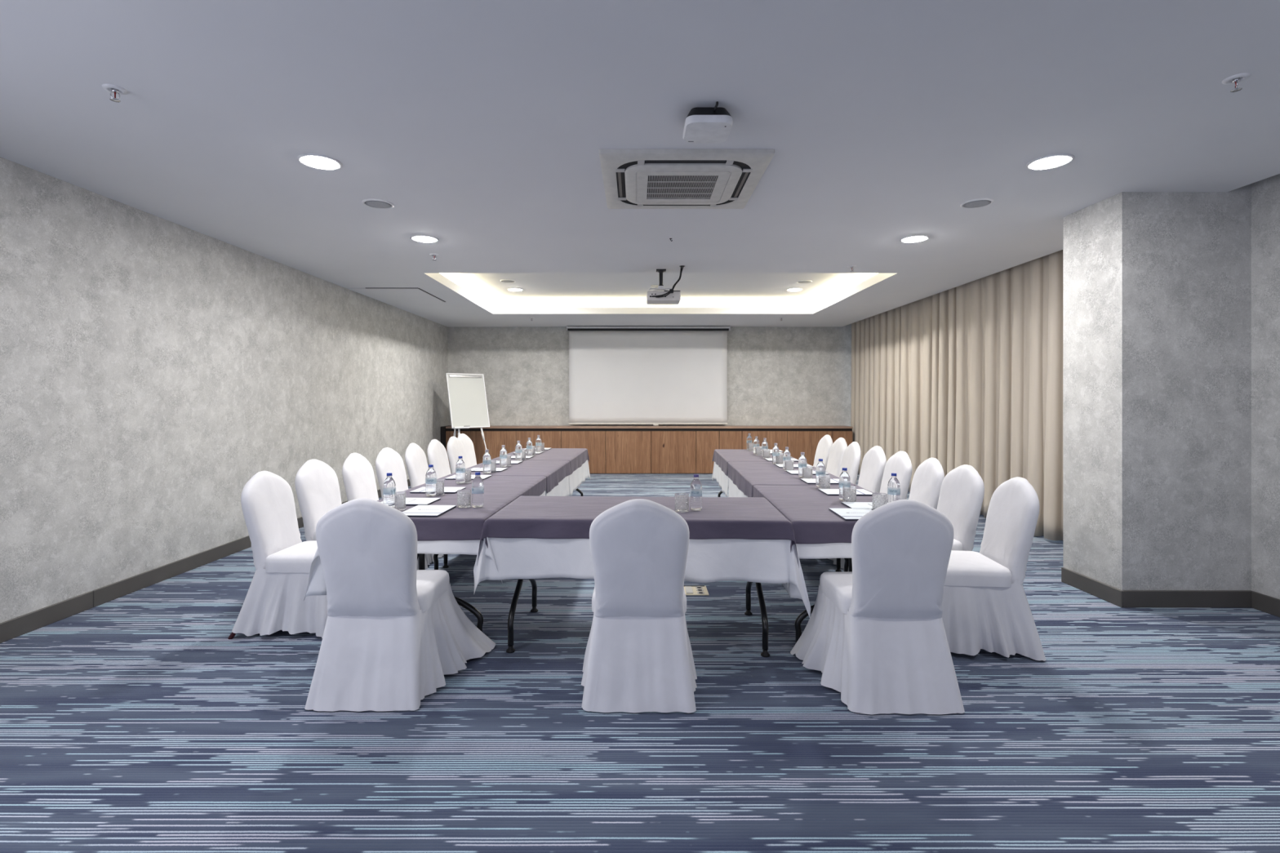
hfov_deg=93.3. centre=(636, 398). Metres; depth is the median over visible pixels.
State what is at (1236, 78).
sprinkler
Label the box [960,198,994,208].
ceiling speaker
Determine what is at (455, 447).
banquet chair
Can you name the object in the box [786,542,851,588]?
white undercloth
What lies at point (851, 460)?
banquet chair
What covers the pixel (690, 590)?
floor outlet
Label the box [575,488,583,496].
folding table
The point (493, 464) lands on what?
tumbler
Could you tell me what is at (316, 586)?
white undercloth
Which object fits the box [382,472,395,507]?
water bottle
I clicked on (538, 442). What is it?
water bottle
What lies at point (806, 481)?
notepad
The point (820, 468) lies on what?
water bottle
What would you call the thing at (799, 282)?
grille
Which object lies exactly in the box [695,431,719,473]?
base cabinet
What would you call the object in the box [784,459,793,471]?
tumbler
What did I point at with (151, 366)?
wall
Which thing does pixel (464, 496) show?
tumbler
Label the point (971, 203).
grille
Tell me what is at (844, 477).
water bottle
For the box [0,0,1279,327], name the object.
ceiling
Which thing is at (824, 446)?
banquet chair
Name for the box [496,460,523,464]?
notepad
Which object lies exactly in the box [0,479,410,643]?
baseboard
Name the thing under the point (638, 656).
banquet chair
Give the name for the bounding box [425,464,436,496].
water bottle
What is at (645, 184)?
grille
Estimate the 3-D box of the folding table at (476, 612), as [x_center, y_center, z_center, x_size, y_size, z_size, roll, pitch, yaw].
[-1.243,1.032,4.116,0.833,0.735,1.547,0,0,2]
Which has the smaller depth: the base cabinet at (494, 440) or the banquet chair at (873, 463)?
the banquet chair at (873, 463)
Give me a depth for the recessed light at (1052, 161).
3.51 m
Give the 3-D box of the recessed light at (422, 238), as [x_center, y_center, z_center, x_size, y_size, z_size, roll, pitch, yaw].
[-1.840,-1.383,5.240,0.236,0.015,0.236,0,0,0]
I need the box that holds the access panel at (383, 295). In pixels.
[347,288,445,302]
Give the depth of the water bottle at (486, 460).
5.24 m
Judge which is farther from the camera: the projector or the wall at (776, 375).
the wall at (776, 375)
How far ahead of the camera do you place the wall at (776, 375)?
11.69 m
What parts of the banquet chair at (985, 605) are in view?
seat, backrest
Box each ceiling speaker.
[362,198,394,208]
[500,279,515,283]
[796,280,812,283]
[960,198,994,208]
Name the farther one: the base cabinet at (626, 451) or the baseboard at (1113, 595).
the base cabinet at (626, 451)
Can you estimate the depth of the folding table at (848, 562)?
3.35 m
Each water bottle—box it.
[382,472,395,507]
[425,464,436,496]
[455,456,465,484]
[471,471,484,507]
[482,449,491,474]
[499,444,506,466]
[515,440,522,460]
[526,437,532,456]
[535,435,541,452]
[689,474,702,511]
[746,433,751,449]
[753,436,759,453]
[761,438,768,456]
[772,443,779,464]
[782,446,791,469]
[798,452,807,477]
[815,458,826,487]
[839,467,850,500]
[887,472,900,503]
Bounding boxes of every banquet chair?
[227,471,327,639]
[294,458,342,541]
[304,498,495,711]
[342,453,434,569]
[375,447,443,557]
[404,443,428,488]
[426,439,451,479]
[446,435,468,473]
[457,433,476,467]
[581,498,697,713]
[790,499,964,715]
[813,435,832,471]
[826,437,847,476]
[827,451,912,568]
[838,441,861,484]
[843,457,944,571]
[857,445,886,493]
[936,464,984,551]
[942,476,1046,661]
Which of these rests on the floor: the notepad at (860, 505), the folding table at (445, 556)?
the folding table at (445, 556)
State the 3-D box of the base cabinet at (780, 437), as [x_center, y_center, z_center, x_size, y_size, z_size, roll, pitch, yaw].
[2.382,1.000,11.450,0.844,0.800,0.420,0,0,0]
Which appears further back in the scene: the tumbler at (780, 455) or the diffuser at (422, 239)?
the tumbler at (780, 455)
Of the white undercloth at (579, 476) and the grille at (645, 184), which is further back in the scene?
the white undercloth at (579, 476)
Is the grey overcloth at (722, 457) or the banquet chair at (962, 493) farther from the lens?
the grey overcloth at (722, 457)
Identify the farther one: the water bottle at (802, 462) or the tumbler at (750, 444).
the tumbler at (750, 444)
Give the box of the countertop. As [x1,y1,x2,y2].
[445,425,853,431]
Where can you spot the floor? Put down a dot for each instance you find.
(133, 722)
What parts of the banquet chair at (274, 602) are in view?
leg, backrest, seat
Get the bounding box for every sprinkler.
[102,84,128,102]
[429,253,439,260]
[847,265,856,271]
[1222,72,1250,92]
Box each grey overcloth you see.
[377,475,546,546]
[447,460,570,493]
[476,496,799,566]
[491,448,589,474]
[711,448,798,475]
[727,461,858,497]
[752,484,873,552]
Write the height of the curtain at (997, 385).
3.052 m
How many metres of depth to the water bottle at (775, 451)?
6.00 m
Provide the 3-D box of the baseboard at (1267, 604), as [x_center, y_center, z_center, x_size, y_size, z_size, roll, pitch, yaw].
[4.122,1.344,0.422,0.016,0.112,7.244,0,0,0]
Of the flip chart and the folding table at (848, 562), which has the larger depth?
the flip chart
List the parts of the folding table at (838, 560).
leg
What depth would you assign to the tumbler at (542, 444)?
7.47 m
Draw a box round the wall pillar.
[1062,183,1251,590]
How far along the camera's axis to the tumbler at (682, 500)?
3.48 m
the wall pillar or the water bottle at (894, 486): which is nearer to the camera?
the water bottle at (894, 486)
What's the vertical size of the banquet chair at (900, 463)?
0.954 m
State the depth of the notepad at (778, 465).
5.83 m
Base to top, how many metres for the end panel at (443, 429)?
0.880 m
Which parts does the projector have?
ceiling plate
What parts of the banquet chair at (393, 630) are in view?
backrest, seat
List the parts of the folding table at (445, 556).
leg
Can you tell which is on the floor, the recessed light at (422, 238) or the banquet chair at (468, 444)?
the banquet chair at (468, 444)
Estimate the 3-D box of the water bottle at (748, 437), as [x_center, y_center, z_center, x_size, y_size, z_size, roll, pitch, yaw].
[1.440,0.547,7.723,0.071,0.209,0.071,0,0,44]
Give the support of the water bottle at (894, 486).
on the grey overcloth at (805, 506)
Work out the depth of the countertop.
11.28 m
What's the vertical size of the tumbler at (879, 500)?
0.100 m
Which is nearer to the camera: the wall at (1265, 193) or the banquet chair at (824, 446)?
the wall at (1265, 193)
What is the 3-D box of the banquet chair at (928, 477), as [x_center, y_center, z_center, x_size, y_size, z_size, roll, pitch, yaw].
[1.958,0.927,4.629,0.694,0.954,0.581,0,0,4]
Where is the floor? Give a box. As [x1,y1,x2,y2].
[0,473,1279,852]
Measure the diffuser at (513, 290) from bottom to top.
0.012 m
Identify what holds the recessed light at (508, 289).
in the ceiling
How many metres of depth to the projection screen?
11.56 m
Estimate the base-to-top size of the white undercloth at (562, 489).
0.365 m
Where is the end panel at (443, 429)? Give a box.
[440,425,451,448]
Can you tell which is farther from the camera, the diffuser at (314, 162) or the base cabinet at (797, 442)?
the base cabinet at (797, 442)
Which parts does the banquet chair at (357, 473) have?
backrest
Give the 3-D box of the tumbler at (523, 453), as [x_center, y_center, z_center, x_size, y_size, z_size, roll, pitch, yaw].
[-1.226,0.602,6.511,0.060,0.104,0.060,0,0,38]
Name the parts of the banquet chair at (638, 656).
seat, backrest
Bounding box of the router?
[682,101,733,142]
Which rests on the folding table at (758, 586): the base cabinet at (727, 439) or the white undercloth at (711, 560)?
the white undercloth at (711, 560)
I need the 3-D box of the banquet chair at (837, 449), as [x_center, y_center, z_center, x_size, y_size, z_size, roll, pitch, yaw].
[2.077,0.927,7.029,0.679,0.954,0.560,0,0,0]
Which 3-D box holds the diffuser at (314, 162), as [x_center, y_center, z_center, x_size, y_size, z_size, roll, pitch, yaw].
[-1.855,-1.381,3.540,0.196,0.012,0.196,0,0,0]
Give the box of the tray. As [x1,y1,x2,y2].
[453,426,470,429]
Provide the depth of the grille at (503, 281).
8.33 m
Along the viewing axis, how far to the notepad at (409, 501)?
3.82 m
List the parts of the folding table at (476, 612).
leg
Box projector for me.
[646,265,684,304]
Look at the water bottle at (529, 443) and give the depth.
6.84 m
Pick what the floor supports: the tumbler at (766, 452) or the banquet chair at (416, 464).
the banquet chair at (416, 464)
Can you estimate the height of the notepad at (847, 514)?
0.009 m
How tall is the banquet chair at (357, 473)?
0.954 m
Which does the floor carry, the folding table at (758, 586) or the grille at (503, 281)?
the folding table at (758, 586)
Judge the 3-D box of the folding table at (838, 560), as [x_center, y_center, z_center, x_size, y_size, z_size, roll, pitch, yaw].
[1.322,1.032,5.576,0.753,0.735,1.552,0,0,2]
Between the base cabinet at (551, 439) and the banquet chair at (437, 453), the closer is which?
the banquet chair at (437, 453)
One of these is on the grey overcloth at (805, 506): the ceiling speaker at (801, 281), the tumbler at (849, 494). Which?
the tumbler at (849, 494)
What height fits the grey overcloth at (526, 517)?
0.340 m
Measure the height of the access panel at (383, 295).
0.010 m
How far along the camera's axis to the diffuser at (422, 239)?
5.22 m
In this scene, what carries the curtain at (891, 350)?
hanging from the ceiling
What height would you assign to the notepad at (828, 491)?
0.009 m
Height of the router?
0.095 m
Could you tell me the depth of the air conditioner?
3.67 m
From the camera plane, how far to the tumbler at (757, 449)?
6.98 m
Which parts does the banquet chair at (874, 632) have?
seat, backrest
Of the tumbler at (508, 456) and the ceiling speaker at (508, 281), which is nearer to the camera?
the tumbler at (508, 456)
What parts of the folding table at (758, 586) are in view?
leg, leg, leg, leg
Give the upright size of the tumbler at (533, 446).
0.104 m
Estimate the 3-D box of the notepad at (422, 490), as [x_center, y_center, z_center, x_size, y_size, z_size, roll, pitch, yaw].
[-1.411,0.649,4.300,0.318,0.009,0.236,0,0,2]
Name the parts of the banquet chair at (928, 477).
backrest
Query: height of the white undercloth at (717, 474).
0.420 m
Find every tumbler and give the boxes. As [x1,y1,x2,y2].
[395,491,405,511]
[435,479,444,495]
[457,488,471,507]
[464,468,471,483]
[490,460,496,472]
[506,454,511,466]
[521,449,525,459]
[532,445,535,455]
[541,443,544,451]
[675,493,688,512]
[748,442,753,451]
[755,446,761,455]
[762,448,770,458]
[778,453,782,464]
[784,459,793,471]
[802,466,812,479]
[818,474,830,488]
[842,485,856,502]
[871,493,887,510]
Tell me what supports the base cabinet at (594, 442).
on the floor
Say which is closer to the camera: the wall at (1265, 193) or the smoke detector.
the wall at (1265, 193)
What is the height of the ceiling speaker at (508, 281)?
0.010 m
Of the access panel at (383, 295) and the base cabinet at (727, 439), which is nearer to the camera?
the access panel at (383, 295)
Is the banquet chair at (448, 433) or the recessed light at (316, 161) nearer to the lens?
the recessed light at (316, 161)
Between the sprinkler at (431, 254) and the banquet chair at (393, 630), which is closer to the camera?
the banquet chair at (393, 630)
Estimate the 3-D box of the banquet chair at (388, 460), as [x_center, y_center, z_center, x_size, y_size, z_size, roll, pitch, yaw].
[-2.007,0.927,5.547,0.698,0.954,0.592,0,0,4]
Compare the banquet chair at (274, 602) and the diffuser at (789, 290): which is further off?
the diffuser at (789, 290)
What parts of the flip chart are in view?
leg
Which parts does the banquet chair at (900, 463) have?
backrest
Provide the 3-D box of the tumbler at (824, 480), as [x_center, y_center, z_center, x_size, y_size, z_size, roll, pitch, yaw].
[1.359,0.604,4.373,0.082,0.100,0.082,0,0,-29]
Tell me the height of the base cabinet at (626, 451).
0.800 m
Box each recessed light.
[297,153,342,169]
[409,235,439,242]
[506,288,523,291]
[786,288,802,291]
[899,235,929,242]
[1026,153,1074,169]
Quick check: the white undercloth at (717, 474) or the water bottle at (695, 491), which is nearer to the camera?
the water bottle at (695, 491)
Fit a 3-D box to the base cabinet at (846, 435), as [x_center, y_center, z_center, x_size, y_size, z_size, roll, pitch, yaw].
[3.833,1.000,11.450,0.373,0.800,0.420,0,0,0]
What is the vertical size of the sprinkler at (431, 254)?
0.051 m
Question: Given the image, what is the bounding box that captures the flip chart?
[445,373,489,449]
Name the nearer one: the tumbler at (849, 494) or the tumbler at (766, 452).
the tumbler at (849, 494)
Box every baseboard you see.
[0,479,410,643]
[1061,567,1123,607]
[1122,590,1252,607]
[1251,591,1279,617]
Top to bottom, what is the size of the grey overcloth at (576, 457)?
0.188 m
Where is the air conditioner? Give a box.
[599,148,774,208]
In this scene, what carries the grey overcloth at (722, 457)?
on the white undercloth at (717, 474)
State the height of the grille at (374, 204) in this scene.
0.004 m
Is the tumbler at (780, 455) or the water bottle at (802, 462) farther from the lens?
the tumbler at (780, 455)
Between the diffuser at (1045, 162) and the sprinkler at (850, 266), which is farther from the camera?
the sprinkler at (850, 266)
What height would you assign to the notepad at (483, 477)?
0.009 m
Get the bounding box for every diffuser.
[301,155,338,168]
[412,236,436,242]
[508,288,521,291]
[787,288,801,291]
[902,236,927,242]
[1030,155,1070,168]
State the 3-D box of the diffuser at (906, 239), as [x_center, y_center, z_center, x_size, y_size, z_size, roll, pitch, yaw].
[2.410,-1.381,5.240,0.196,0.012,0.196,0,0,0]
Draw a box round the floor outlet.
[684,585,709,595]
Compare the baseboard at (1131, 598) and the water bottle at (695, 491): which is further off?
the baseboard at (1131, 598)
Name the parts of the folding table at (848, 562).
leg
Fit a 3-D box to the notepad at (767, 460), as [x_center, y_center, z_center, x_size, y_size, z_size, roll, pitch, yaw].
[1.541,0.649,6.420,0.318,0.009,0.236,0,0,2]
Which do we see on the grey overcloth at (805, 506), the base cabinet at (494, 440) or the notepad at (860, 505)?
the notepad at (860, 505)
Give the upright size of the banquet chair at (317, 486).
0.954 m
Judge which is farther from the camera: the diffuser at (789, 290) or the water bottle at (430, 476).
the diffuser at (789, 290)
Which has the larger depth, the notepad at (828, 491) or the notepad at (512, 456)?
the notepad at (512, 456)
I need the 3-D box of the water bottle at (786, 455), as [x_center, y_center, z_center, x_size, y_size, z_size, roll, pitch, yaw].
[1.380,0.547,5.550,0.071,0.209,0.071,0,0,27]
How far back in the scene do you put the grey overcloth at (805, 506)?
3.57 m
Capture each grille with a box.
[364,200,391,208]
[501,280,514,282]
[624,163,742,204]
[798,280,810,283]
[962,200,991,207]
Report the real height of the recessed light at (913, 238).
0.015 m
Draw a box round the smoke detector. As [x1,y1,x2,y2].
[650,284,658,289]
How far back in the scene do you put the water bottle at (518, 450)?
6.35 m
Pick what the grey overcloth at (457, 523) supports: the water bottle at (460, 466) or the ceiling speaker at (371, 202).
the water bottle at (460, 466)
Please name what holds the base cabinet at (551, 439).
on the floor
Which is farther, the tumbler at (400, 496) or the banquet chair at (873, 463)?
the banquet chair at (873, 463)
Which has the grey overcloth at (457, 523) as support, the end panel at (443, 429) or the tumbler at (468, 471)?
the tumbler at (468, 471)
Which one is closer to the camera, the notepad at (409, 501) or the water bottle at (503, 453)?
the notepad at (409, 501)
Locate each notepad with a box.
[381,497,440,505]
[402,505,456,516]
[409,486,466,493]
[444,475,491,479]
[470,467,507,471]
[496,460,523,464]
[511,455,533,458]
[764,457,798,461]
[775,464,813,467]
[786,470,828,475]
[800,479,839,484]
[818,488,871,495]
[828,508,871,520]
[841,502,872,509]
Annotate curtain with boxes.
[850,295,932,492]
[930,249,1062,540]
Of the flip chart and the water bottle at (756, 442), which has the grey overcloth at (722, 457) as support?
the water bottle at (756, 442)
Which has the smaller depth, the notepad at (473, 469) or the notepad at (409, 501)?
the notepad at (409, 501)
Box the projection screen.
[566,325,730,426]
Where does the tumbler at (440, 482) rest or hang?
on the grey overcloth at (457, 523)
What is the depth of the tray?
10.36 m
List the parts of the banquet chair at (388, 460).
backrest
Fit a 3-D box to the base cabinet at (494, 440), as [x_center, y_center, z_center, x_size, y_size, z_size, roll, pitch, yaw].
[-2.668,1.000,11.450,0.838,0.800,0.420,0,0,0]
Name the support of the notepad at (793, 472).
on the grey overcloth at (744, 474)
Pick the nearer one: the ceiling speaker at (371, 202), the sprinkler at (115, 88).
the sprinkler at (115, 88)
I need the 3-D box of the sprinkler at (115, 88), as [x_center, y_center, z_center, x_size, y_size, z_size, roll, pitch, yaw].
[-2.340,-1.365,2.710,0.090,0.051,0.090,0,0,-29]
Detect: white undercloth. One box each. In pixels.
[303,491,545,599]
[473,537,810,617]
[545,475,569,496]
[568,459,590,496]
[711,462,728,497]
[728,477,753,497]
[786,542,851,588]
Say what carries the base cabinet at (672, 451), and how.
on the floor
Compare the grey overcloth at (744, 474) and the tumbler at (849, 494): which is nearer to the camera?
the tumbler at (849, 494)
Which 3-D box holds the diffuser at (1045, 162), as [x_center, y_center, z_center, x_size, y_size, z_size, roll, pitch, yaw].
[2.420,-1.381,3.540,0.196,0.012,0.196,0,0,0]
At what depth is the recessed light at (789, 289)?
8.96 m
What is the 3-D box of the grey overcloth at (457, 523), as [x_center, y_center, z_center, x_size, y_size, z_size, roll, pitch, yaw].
[-1.247,0.749,4.218,0.943,0.189,1.843,0,0,2]
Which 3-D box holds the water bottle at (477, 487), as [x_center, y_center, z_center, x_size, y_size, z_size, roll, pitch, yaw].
[-0.958,0.547,3.642,0.071,0.209,0.071,0,0,19]
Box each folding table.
[417,553,483,631]
[442,554,448,568]
[506,578,769,657]
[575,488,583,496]
[794,558,852,643]
[835,558,841,572]
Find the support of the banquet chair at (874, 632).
on the floor
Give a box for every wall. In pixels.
[0,156,448,622]
[448,324,851,426]
[1251,173,1279,599]
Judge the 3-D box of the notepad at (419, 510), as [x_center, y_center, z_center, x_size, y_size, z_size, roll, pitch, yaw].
[-1.215,0.649,3.504,0.236,0.009,0.318,0,0,2]
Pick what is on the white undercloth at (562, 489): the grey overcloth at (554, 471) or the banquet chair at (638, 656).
the grey overcloth at (554, 471)
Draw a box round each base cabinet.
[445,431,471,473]
[471,431,515,464]
[515,431,561,448]
[561,431,605,473]
[605,431,651,473]
[651,431,695,473]
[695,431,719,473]
[719,431,742,448]
[742,431,786,453]
[786,431,832,466]
[832,431,852,446]
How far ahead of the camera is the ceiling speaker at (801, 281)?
8.39 m
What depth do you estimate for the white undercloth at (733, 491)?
5.87 m
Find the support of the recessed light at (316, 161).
in the ceiling
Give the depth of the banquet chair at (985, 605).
3.28 m
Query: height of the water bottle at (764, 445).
0.209 m
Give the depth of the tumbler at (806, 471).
4.91 m

